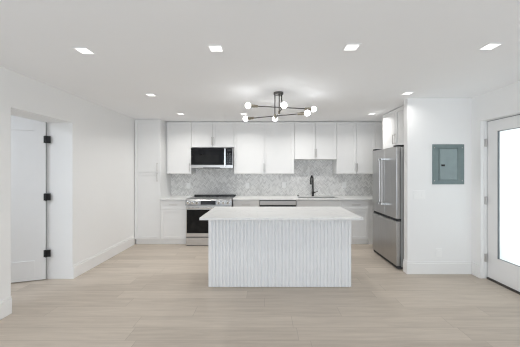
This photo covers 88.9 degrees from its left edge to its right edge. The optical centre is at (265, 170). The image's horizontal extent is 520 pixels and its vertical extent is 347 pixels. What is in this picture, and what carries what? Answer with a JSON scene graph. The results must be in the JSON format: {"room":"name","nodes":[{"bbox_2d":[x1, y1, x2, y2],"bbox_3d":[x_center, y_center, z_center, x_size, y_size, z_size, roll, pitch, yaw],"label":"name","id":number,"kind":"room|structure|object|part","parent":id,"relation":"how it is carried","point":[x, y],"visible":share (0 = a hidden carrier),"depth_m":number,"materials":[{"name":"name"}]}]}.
{"room":"kitchen","nodes":[
{"label":"kitchen","id":0,"kind":"room"},
{"bbox_2d":[0,66,135,300],"bbox_3d":[-2.800,0.212,1.635,0.360,2.495,8.470,0,0,0],"label":"wall","id":1,"kind":"structure","parent":0,"point":[91,149],"depth_m":3.59,"materials":[{"name":"paint"}]},
{"bbox_2d":[11,115,50,282],"bbox_3d":[-3.322,0.354,3.432,0.891,2.188,0.054,0,0,-19],"label":"door","id":2,"kind":"structure","parent":1,"relation":"in","point":[29,138],"depth_m":3.49,"materials":[{"name":"paint"}]},
{"bbox_2d":[0,236,134,319],"bbox_3d":[-2.612,1.370,1.327,0.015,0.180,7.855,0,0,0],"label":"baseboard","id":3,"kind":"structure","parent":1,"relation":"attached to","point":[91,262],"depth_m":3.96,"materials":[{"name":"paint"}]},
{"bbox_2d":[0,0,519,121],"bbox_3d":[-0.750,-1.095,1.635,7.700,0.120,8.770,0,0,0],"label":"ceiling","id":4,"kind":"structure","parent":0,"point":[425,48],"depth_m":2.31,"materials":[{"name":"paint"}]},
{"bbox_2d":[72,47,95,53],"bbox_3d":[-1.562,-1.033,2.280,0.124,0.004,0.124,0,0,0],"label":"recessed light","id":5,"kind":"object","parent":4,"relation":"in","point":[83,50],"visible":1,"depth_m":2.27,"materials":[{"name":"paint"}]},
{"bbox_2d":[75,48,93,53],"bbox_3d":[-1.562,-1.033,2.280,0.100,0.002,0.100,0,0,0],"label":"diffuser","id":6,"kind":"object","parent":5,"relation":"attached to","point":[81,50],"depth_m":2.28,"materials":[{"name":"white plastic"}]},
{"bbox_2d":[207,45,223,51],"bbox_3d":[-0.423,-1.033,2.235,0.124,0.004,0.124,0,0,0],"label":"recessed light","id":7,"kind":"object","parent":4,"relation":"in","point":[212,48],"visible":1,"depth_m":2.23,"materials":[{"name":"paint"}]},
{"bbox_2d":[209,46,221,50],"bbox_3d":[-0.423,-1.033,2.235,0.100,0.002,0.100,0,0,0],"label":"diffuser","id":8,"kind":"object","parent":7,"relation":"attached to","point":[211,48],"depth_m":2.23,"materials":[{"name":"white plastic"}]},
{"bbox_2d":[243,91,315,120],"bbox_3d":[0.133,-0.863,3.534,0.947,0.344,0.719,0,0,31],"label":"chandelier","id":9,"kind":"object","parent":4,"relation":"hanging from","point":[277,93],"visible":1,"depth_m":3.48,"materials":[{"name":"brown metal"}]},
{"bbox_3d":[0.118,-0.728,3.510,0.659,0.012,0.012,0,0,24],"label":"arm","id":10,"kind":"part","parent":9,"relation":"part of","materials":[{"name":"brown metal"}]},
{"bbox_3d":[0.208,-0.840,3.505,0.680,0.012,0.012,0,0,-12],"label":"arm","id":11,"kind":"part","parent":9,"relation":"part of","materials":[{"name":"brown metal"}]},
{"bbox_3d":[0.211,-0.771,3.110,0.074,0.074,0.074,0,0,0],"label":"bulb","id":12,"kind":"part","parent":9,"relation":"part of","materials":[{"name":"white glass"}]},
{"bbox_2d":[342,44,360,50],"bbox_3d":[0.715,-1.033,2.215,0.124,0.004,0.124,0,0,0],"label":"recessed light","id":13,"kind":"object","parent":4,"relation":"in","point":[348,47],"visible":1,"depth_m":2.21,"materials":[{"name":"paint"}]},
{"bbox_2d":[344,45,358,49],"bbox_3d":[0.715,-1.033,2.215,0.100,0.002,0.100,0,0,0],"label":"diffuser","id":14,"kind":"object","parent":13,"relation":"attached to","point":[347,47],"depth_m":2.21,"materials":[{"name":"white plastic"}]},
{"bbox_2d":[477,43,503,49],"bbox_3d":[1.862,-1.033,2.200,0.124,0.004,0.124,0,0,0],"label":"recessed light","id":15,"kind":"object","parent":4,"relation":"in","point":[490,46],"visible":1,"depth_m":2.20,"materials":[{"name":"paint"}]},
{"bbox_2d":[481,44,499,48],"bbox_3d":[1.862,-1.033,2.200,0.100,0.002,0.100,0,0,0],"label":"diffuser","id":16,"kind":"object","parent":15,"relation":"attached to","point":[488,46],"depth_m":2.20,"materials":[{"name":"white plastic"}]},
{"bbox_2d":[0,244,519,346],"bbox_3d":[-0.750,1.510,1.635,7.700,0.100,8.770,0,0,0],"label":"floor","id":17,"kind":"structure","parent":0,"point":[144,295],"depth_m":2.81,"materials":[{"name":"brown wood"}]},
{"bbox_2d":[135,119,170,243],"bbox_3d":[-2.359,0.214,5.545,0.514,2.491,0.645,0,0,0],"label":"pantry cabinet","id":18,"kind":"object","parent":17,"relation":"on","point":[152,183],"visible":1,"depth_m":5.27,"materials":[{"name":"paint"}]},
{"bbox_3d":[-2.355,-0.500,5.270,0.498,1.042,0.020,0,0,0],"label":"door","id":19,"kind":"part","parent":18,"relation":"part of","materials":[{"name":"paint"}]},
{"bbox_3d":[-2.355,0.692,5.270,0.498,1.321,0.020,0,0,0],"label":"door","id":20,"kind":"part","parent":18,"relation":"part of","materials":[{"name":"paint"}]},
{"bbox_2d":[160,200,185,243],"bbox_3d":[-1.834,1.020,5.537,0.532,0.880,0.630,0,0,0],"label":"base cabinet","id":21,"kind":"object","parent":17,"relation":"on","point":[172,212],"visible":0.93,"depth_m":5.27,"materials":[{"name":"paint"}]},
{"bbox_3d":[-1.834,0.670,5.270,0.525,0.172,0.020,0,0,0],"label":"drawer","id":22,"kind":"part","parent":21,"relation":"part of","materials":[{"name":"paint"}]},
{"bbox_3d":[-1.834,1.058,5.270,0.525,0.588,0.020,0,0,0],"label":"door","id":23,"kind":"part","parent":21,"relation":"part of","materials":[{"name":"paint"}]},
{"bbox_2d":[160,196,192,199],"bbox_3d":[-1.833,0.561,5.546,0.534,0.030,0.623,0,0,0],"label":"countertop","id":24,"kind":"structure","parent":21,"relation":"on","point":[168,197],"depth_m":5.26,"materials":[{"name":"white stone"}]},
{"bbox_2d":[185,195,235,245],"bbox_3d":[-1.113,0.990,5.468,0.898,0.941,0.764,0,0,0],"label":"range","id":25,"kind":"object","parent":17,"relation":"on","point":[197,206],"visible":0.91,"depth_m":5.15,"materials":[{"name":"metal"}]},
{"bbox_3d":[-1.113,1.372,5.179,0.890,0.152,0.049,0,0,0],"label":"warming drawer","id":26,"kind":"part","parent":25,"relation":"part of","materials":[{"name":"metal"}]},
{"bbox_3d":[-1.113,0.615,5.168,0.898,0.120,0.075,0,0,0],"label":"control panel","id":27,"kind":"part","parent":25,"relation":"part of","materials":[{"name":"metal"}]},
{"bbox_3d":[-1.113,0.981,5.177,0.890,0.597,0.054,0,0,0],"label":"oven door","id":28,"kind":"part","parent":25,"relation":"part of","materials":[{"name":"metal"}]},
{"bbox_2d":[190,196,234,198],"bbox_3d":[-1.113,0.549,5.505,0.898,0.012,0.540,0,0,0],"label":"cooktop","id":29,"kind":"object","parent":25,"relation":"in","point":[194,197],"depth_m":5.43,"materials":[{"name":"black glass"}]},
{"bbox_2d":[233,200,259,206],"bbox_3d":[-0.397,1.020,5.537,0.523,0.880,0.630,0,0,0],"label":"base cabinet","id":30,"kind":"object","parent":17,"relation":"on","point":[236,203],"visible":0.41,"depth_m":5.27,"materials":[{"name":"paint"}]},
{"bbox_2d":[233,196,372,199],"bbox_3d":[1.128,0.561,5.546,3.576,0.030,0.623,0,0,0],"label":"countertop","id":31,"kind":"structure","parent":30,"relation":"on","point":[235,197],"depth_m":5.26,"materials":[{"name":"white stone"}]},
{"bbox_2d":[310,175,317,195],"bbox_3d":[1.008,0.318,5.730,0.241,0.456,0.105,0,0,-41],"label":"faucet","id":32,"kind":"object","parent":31,"relation":"on","point":[311,177],"visible":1,"depth_m":5.76,"materials":[{"name":"black metal"}]},
{"bbox_3d":[0.988,0.268,5.708,0.034,0.355,0.183,0,0,27],"label":"spout","id":33,"kind":"part","parent":32,"relation":"part of","materials":[{"name":"black metal"}]},
{"bbox_2d":[298,197,333,197],"bbox_3d":[1.070,0.671,5.543,0.808,0.198,0.363,0,0,0],"label":"sink","id":34,"kind":"object","parent":31,"relation":"in","point":[298,197],"visible":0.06,"depth_m":5.72,"materials":[{"name":"metal"}]},
{"bbox_2d":[260,200,295,206],"bbox_3d":[0.235,1.020,5.540,0.726,0.880,0.580,0,0,0],"label":"dishwasher","id":35,"kind":"object","parent":17,"relation":"on","point":[263,203],"visible":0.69,"depth_m":5.25,"materials":[{"name":"metal"}]},
{"bbox_3d":[0.235,0.979,5.264,0.726,0.762,0.029,0,0,0],"label":"door","id":36,"kind":"part","parent":35,"relation":"part of","materials":[{"name":"metal"}]},
{"bbox_3d":[0.235,0.692,5.274,0.722,0.031,0.011,0,0,0],"label":"pocket handle","id":37,"kind":"part","parent":35,"relation":"part of","materials":[{"name":"silver metal"}]},
{"bbox_2d":[208,220,350,286],"bbox_3d":[0.174,1.020,3.678,1.791,0.880,0.716,0,0,0],"label":"kitchen island","id":38,"kind":"object","parent":17,"relation":"on","point":[241,253],"visible":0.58,"depth_m":3.32,"materials":[{"name":"paint"}]},
{"bbox_2d":[199,207,362,219],"bbox_3d":[0.178,0.561,3.576,1.917,0.030,0.957,0,0,0],"label":"island countertop","id":39,"kind":"structure","parent":38,"relation":"on","point":[217,213],"depth_m":3.40,"materials":[{"name":"white stone"}]},
{"bbox_2d":[297,200,341,206],"bbox_3d":[1.057,1.022,5.537,0.904,0.876,0.630,0,0,0],"label":"base cabinet","id":40,"kind":"object","parent":17,"relation":"on","point":[300,203],"visible":0.12,"depth_m":5.27,"materials":[{"name":"paint"}]},
{"bbox_2d":[342,200,368,243],"bbox_3d":[1.778,1.020,5.537,0.534,0.880,0.630,0,0,0],"label":"base cabinet","id":41,"kind":"object","parent":17,"relation":"on","point":[359,228],"visible":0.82,"depth_m":5.27,"materials":[{"name":"paint"}]},
{"bbox_3d":[1.778,0.670,5.270,0.527,0.172,0.020,0,0,0],"label":"drawer","id":42,"kind":"part","parent":41,"relation":"part of","materials":[{"name":"paint"}]},
{"bbox_3d":[1.778,1.058,5.270,0.527,0.588,0.020,0,0,0],"label":"door","id":43,"kind":"part","parent":41,"relation":"part of","materials":[{"name":"paint"}]},
{"bbox_2d":[368,200,373,243],"bbox_3d":[2.224,1.020,5.284,0.353,0.880,0.032,0,0,0],"label":"trim","id":44,"kind":"structure","parent":41,"relation":"attached to","point":[370,240],"depth_m":5.27,"materials":[{"name":"paint"}]},
{"bbox_2d":[373,145,403,268],"bbox_3d":[2.288,0.536,4.357,0.864,1.848,0.885,0,0,0],"label":"refrigerator","id":45,"kind":"object","parent":17,"relation":"on","point":[388,163],"visible":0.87,"depth_m":4.14,"materials":[{"name":"metal"}]},
{"bbox_3d":[1.962,0.173,4.562,0.068,1.070,0.475,0,0,0],"label":"door","id":46,"kind":"part","parent":45,"relation":"part of","materials":[{"name":"metal"}]},
{"bbox_3d":[1.871,0.172,4.370,0.016,0.745,0.018,0,0,0],"label":"handle","id":47,"kind":"part","parent":45,"relation":"part of","materials":[{"name":"metal"}]},
{"bbox_3d":[1.871,0.172,4.276,0.016,0.745,0.018,0,0,0],"label":"handle","id":48,"kind":"part","parent":45,"relation":"part of","materials":[{"name":"metal"}]},
{"bbox_3d":[1.962,1.077,4.357,0.068,0.657,0.885,0,0,0],"label":"freezer drawer","id":49,"kind":"part","parent":45,"relation":"part of","materials":[{"name":"metal"}]},
{"bbox_3d":[1.962,0.173,4.118,0.068,1.070,0.406,0,0,0],"label":"door","id":50,"kind":"part","parent":45,"relation":"part of","materials":[{"name":"metal"}]},
{"bbox_2d":[404,98,471,273],"bbox_3d":[2.464,0.212,3.810,0.912,2.495,0.100,0,0,0],"label":"wall","id":51,"kind":"structure","parent":0,"point":[443,219],"depth_m":3.76,"materials":[{"name":"paint"}]},
{"bbox_2d":[403,259,470,273],"bbox_3d":[2.449,1.370,3.803,0.912,0.180,0.115,0,0,0],"label":"baseboard","id":52,"kind":"structure","parent":51,"relation":"attached to","point":[409,267],"depth_m":3.75,"materials":[{"name":"paint"}]},
{"bbox_2d":[432,144,463,183],"bbox_3d":[2.582,-0.095,3.748,0.452,0.568,0.024,0,0,0],"label":"electrical panel","id":53,"kind":"object","parent":51,"relation":"attached to","point":[447,159],"visible":1,"depth_m":3.75,"materials":[{"name":"grey metal"}]},
{"bbox_3d":[2.582,-0.095,3.748,0.282,0.468,0.006,0,0,0],"label":"raised frame","id":54,"kind":"part","parent":53,"relation":"part of","materials":[{"name":"grey metal"}]},
{"bbox_3d":[2.582,-0.095,3.747,0.244,0.432,0.010,0,0,0],"label":"panel door","id":55,"kind":"part","parent":53,"relation":"part of","materials":[{"name":"grey metal"}]},
{"bbox_2d":[472,81,519,277],"bbox_3d":[3.010,0.212,1.635,0.180,2.495,8.470,0,0,0],"label":"wall","id":56,"kind":"structure","parent":0,"point":[504,100],"depth_m":3.60,"materials":[{"name":"paint"}]},
{"bbox_2d":[375,122,382,148],"bbox_3d":[2.602,-0.486,5.544,0.633,1.085,0.032,0,0,0],"label":"trim","id":57,"kind":"structure","parent":56,"relation":"attached to","point":[378,125],"depth_m":5.53,"materials":[{"name":"paint"}]},
{"bbox_2d":[383,105,403,148],"bbox_3d":[2.509,-0.716,4.363,0.814,0.627,0.998,0,0,0],"label":"upper cabinet","id":58,"kind":"object","parent":56,"relation":"attached to","point":[393,121],"visible":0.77,"depth_m":4.41,"materials":[{"name":"paint"}]},
{"bbox_3d":[2.150,-0.710,4.624,0.020,0.611,0.469,0,0,0],"label":"door","id":59,"kind":"part","parent":58,"relation":"part of","materials":[{"name":"paint"}]},
{"bbox_3d":[2.150,-0.710,4.125,0.020,0.611,0.515,0,0,0],"label":"door","id":60,"kind":"part","parent":58,"relation":"part of","materials":[{"name":"paint"}]},
{"bbox_2d":[472,262,480,277],"bbox_3d":[2.913,1.370,0.573,0.015,0.180,6.345,0,0,0],"label":"baseboard","id":61,"kind":"structure","parent":56,"relation":"attached to","point":[476,268],"depth_m":3.66,"materials":[{"name":"paint"}]},
{"bbox_2d":[480,111,519,264],"bbox_3d":[2.937,0.386,3.136,0.046,2.149,0.952,0,0,0],"label":"trim","id":62,"kind":"structure","parent":56,"relation":"attached to","point":[518,111],"depth_m":3.60,"materials":[{"name":"paint"}]},
{"bbox_2d":[484,114,519,294],"bbox_3d":[3.013,0.392,3.139,0.140,2.136,0.934,0,0,0],"label":"door","id":63,"kind":"structure","parent":56,"relation":"in","point":[503,133],"depth_m":3.36,"materials":[{"name":"paint"}]},
{"bbox_3d":[3.025,0.309,3.132,0.008,1.657,0.600,0,0,0],"label":"glass pane","id":64,"kind":"part","parent":63,"relation":"part of","materials":[{"name":"white glass"}]},
{"bbox_3d":[-0.750,0.212,5.945,7.700,2.495,0.150,0,0,0],"label":"wall","id":65,"kind":"structure","parent":0,"visible":0},
{"bbox_2d":[167,122,195,173],"bbox_3d":[-1.806,-0.485,5.675,0.499,1.083,0.385,0,0,0],"label":"upper cabinet","id":66,"kind":"object","parent":65,"relation":"attached to","point":[179,134],"visible":1,"depth_m":5.53,"materials":[{"name":"paint"}]},
{"bbox_2d":[166,122,166,173],"bbox_3d":[-2.079,-0.486,5.605,0.042,1.085,0.030,0,0,0],"label":"trim","id":67,"kind":"structure","parent":66,"relation":"attached to","point":[166,122],"depth_m":5.59,"materials":[{"name":"paint"}]},
{"bbox_2d":[192,122,233,147],"bbox_3d":[-1.111,-0.759,5.675,0.887,0.535,0.385,0,0,0],"label":"upper cabinet","id":68,"kind":"object","parent":65,"relation":"attached to","point":[204,134],"visible":1,"depth_m":5.53,"materials":[{"name":"paint"}]},
{"bbox_3d":[-1.333,-0.752,5.530,0.436,0.517,0.020,0,0,0],"label":"door","id":69,"kind":"part","parent":68,"relation":"part of","materials":[{"name":"paint"}]},
{"bbox_2d":[191,148,233,167],"bbox_3d":[-1.111,-0.265,5.636,0.867,0.419,0.442,0,0,0],"label":"microwave","id":70,"kind":"object","parent":68,"relation":"attached to","point":[200,157],"visible":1,"depth_m":5.46,"materials":[{"name":"black glass"}]},
{"bbox_3d":[-1.204,-0.299,5.472,0.683,0.344,0.034,0,0,0],"label":"door","id":71,"kind":"part","parent":70,"relation":"part of","materials":[{"name":"black glass"}]},
{"bbox_3d":[-1.111,-0.267,5.471,0.867,0.408,0.036,0,0,0],"label":"trim","id":72,"kind":"part","parent":70,"relation":"part of","materials":[{"name":"metal"}]},
{"bbox_3d":[-0.841,-0.277,5.438,0.033,0.375,0.045,0,0,0],"label":"handle","id":73,"kind":"part","parent":70,"relation":"part of","materials":[{"name":"metal"}]},
{"bbox_3d":[-0.775,-0.299,5.473,0.170,0.344,0.031,0,0,0],"label":"control panel","id":74,"kind":"part","parent":70,"relation":"part of","materials":[{"name":"black glass"}]},
{"bbox_3d":[-0.890,-0.752,5.530,0.436,0.517,0.020,0,0,0],"label":"door","id":75,"kind":"part","parent":68,"relation":"part of","materials":[{"name":"paint"}]},
{"bbox_2d":[234,122,293,173],"bbox_3d":[-0.038,-0.485,5.675,1.255,1.083,0.385,0,0,0],"label":"upper cabinet","id":76,"kind":"object","parent":65,"relation":"attached to","point":[259,147],"visible":1,"depth_m":5.53,"materials":[{"name":"paint"}]},
{"bbox_3d":[-0.352,-0.478,5.530,0.620,1.065,0.020,0,0,0],"label":"door","id":77,"kind":"part","parent":76,"relation":"part of","materials":[{"name":"paint"}]},
{"bbox_3d":[0.275,-0.478,5.530,0.620,1.065,0.020,0,0,0],"label":"door","id":78,"kind":"part","parent":76,"relation":"part of","materials":[{"name":"paint"}]},
{"bbox_2d":[171,160,372,195],"bbox_3d":[0.408,0.039,5.865,5.016,1.054,0.010,0,0,0],"label":"backsplash","id":79,"kind":"structure","parent":65,"relation":"attached to","point":[206,181],"depth_m":5.86,"materials":[{"name":"tile"}]},
{"bbox_2d":[294,122,336,159],"bbox_3d":[1.032,-0.635,5.675,0.883,0.783,0.385,0,0,0],"label":"upper cabinet","id":80,"kind":"object","parent":65,"relation":"attached to","point":[312,140],"visible":0.99,"depth_m":5.53,"materials":[{"name":"paint"}]},
{"bbox_3d":[0.812,-0.628,5.530,0.434,0.765,0.020,0,0,0],"label":"door","id":81,"kind":"part","parent":80,"relation":"part of","materials":[{"name":"paint"}]},
{"bbox_3d":[1.253,-0.628,5.530,0.434,0.765,0.020,0,0,0],"label":"door","id":82,"kind":"part","parent":80,"relation":"part of","materials":[{"name":"paint"}]},
{"bbox_2d":[333,122,374,173],"bbox_3d":[1.879,-0.485,5.675,0.807,1.083,0.385,0,0,0],"label":"upper cabinet","id":83,"kind":"object","parent":65,"relation":"attached to","point":[355,140],"visible":0.98,"depth_m":5.53,"materials":[{"name":"paint"}]},
{"bbox_3d":[1.678,-0.478,5.530,0.396,1.065,0.020,0,0,0],"label":"door","id":84,"kind":"part","parent":83,"relation":"part of","materials":[{"name":"paint"}]},
{"bbox_3d":[2.081,-0.478,5.530,0.396,1.065,0.020,0,0,0],"label":"door","id":85,"kind":"part","parent":83,"relation":"part of","materials":[{"name":"paint"}]}
]}

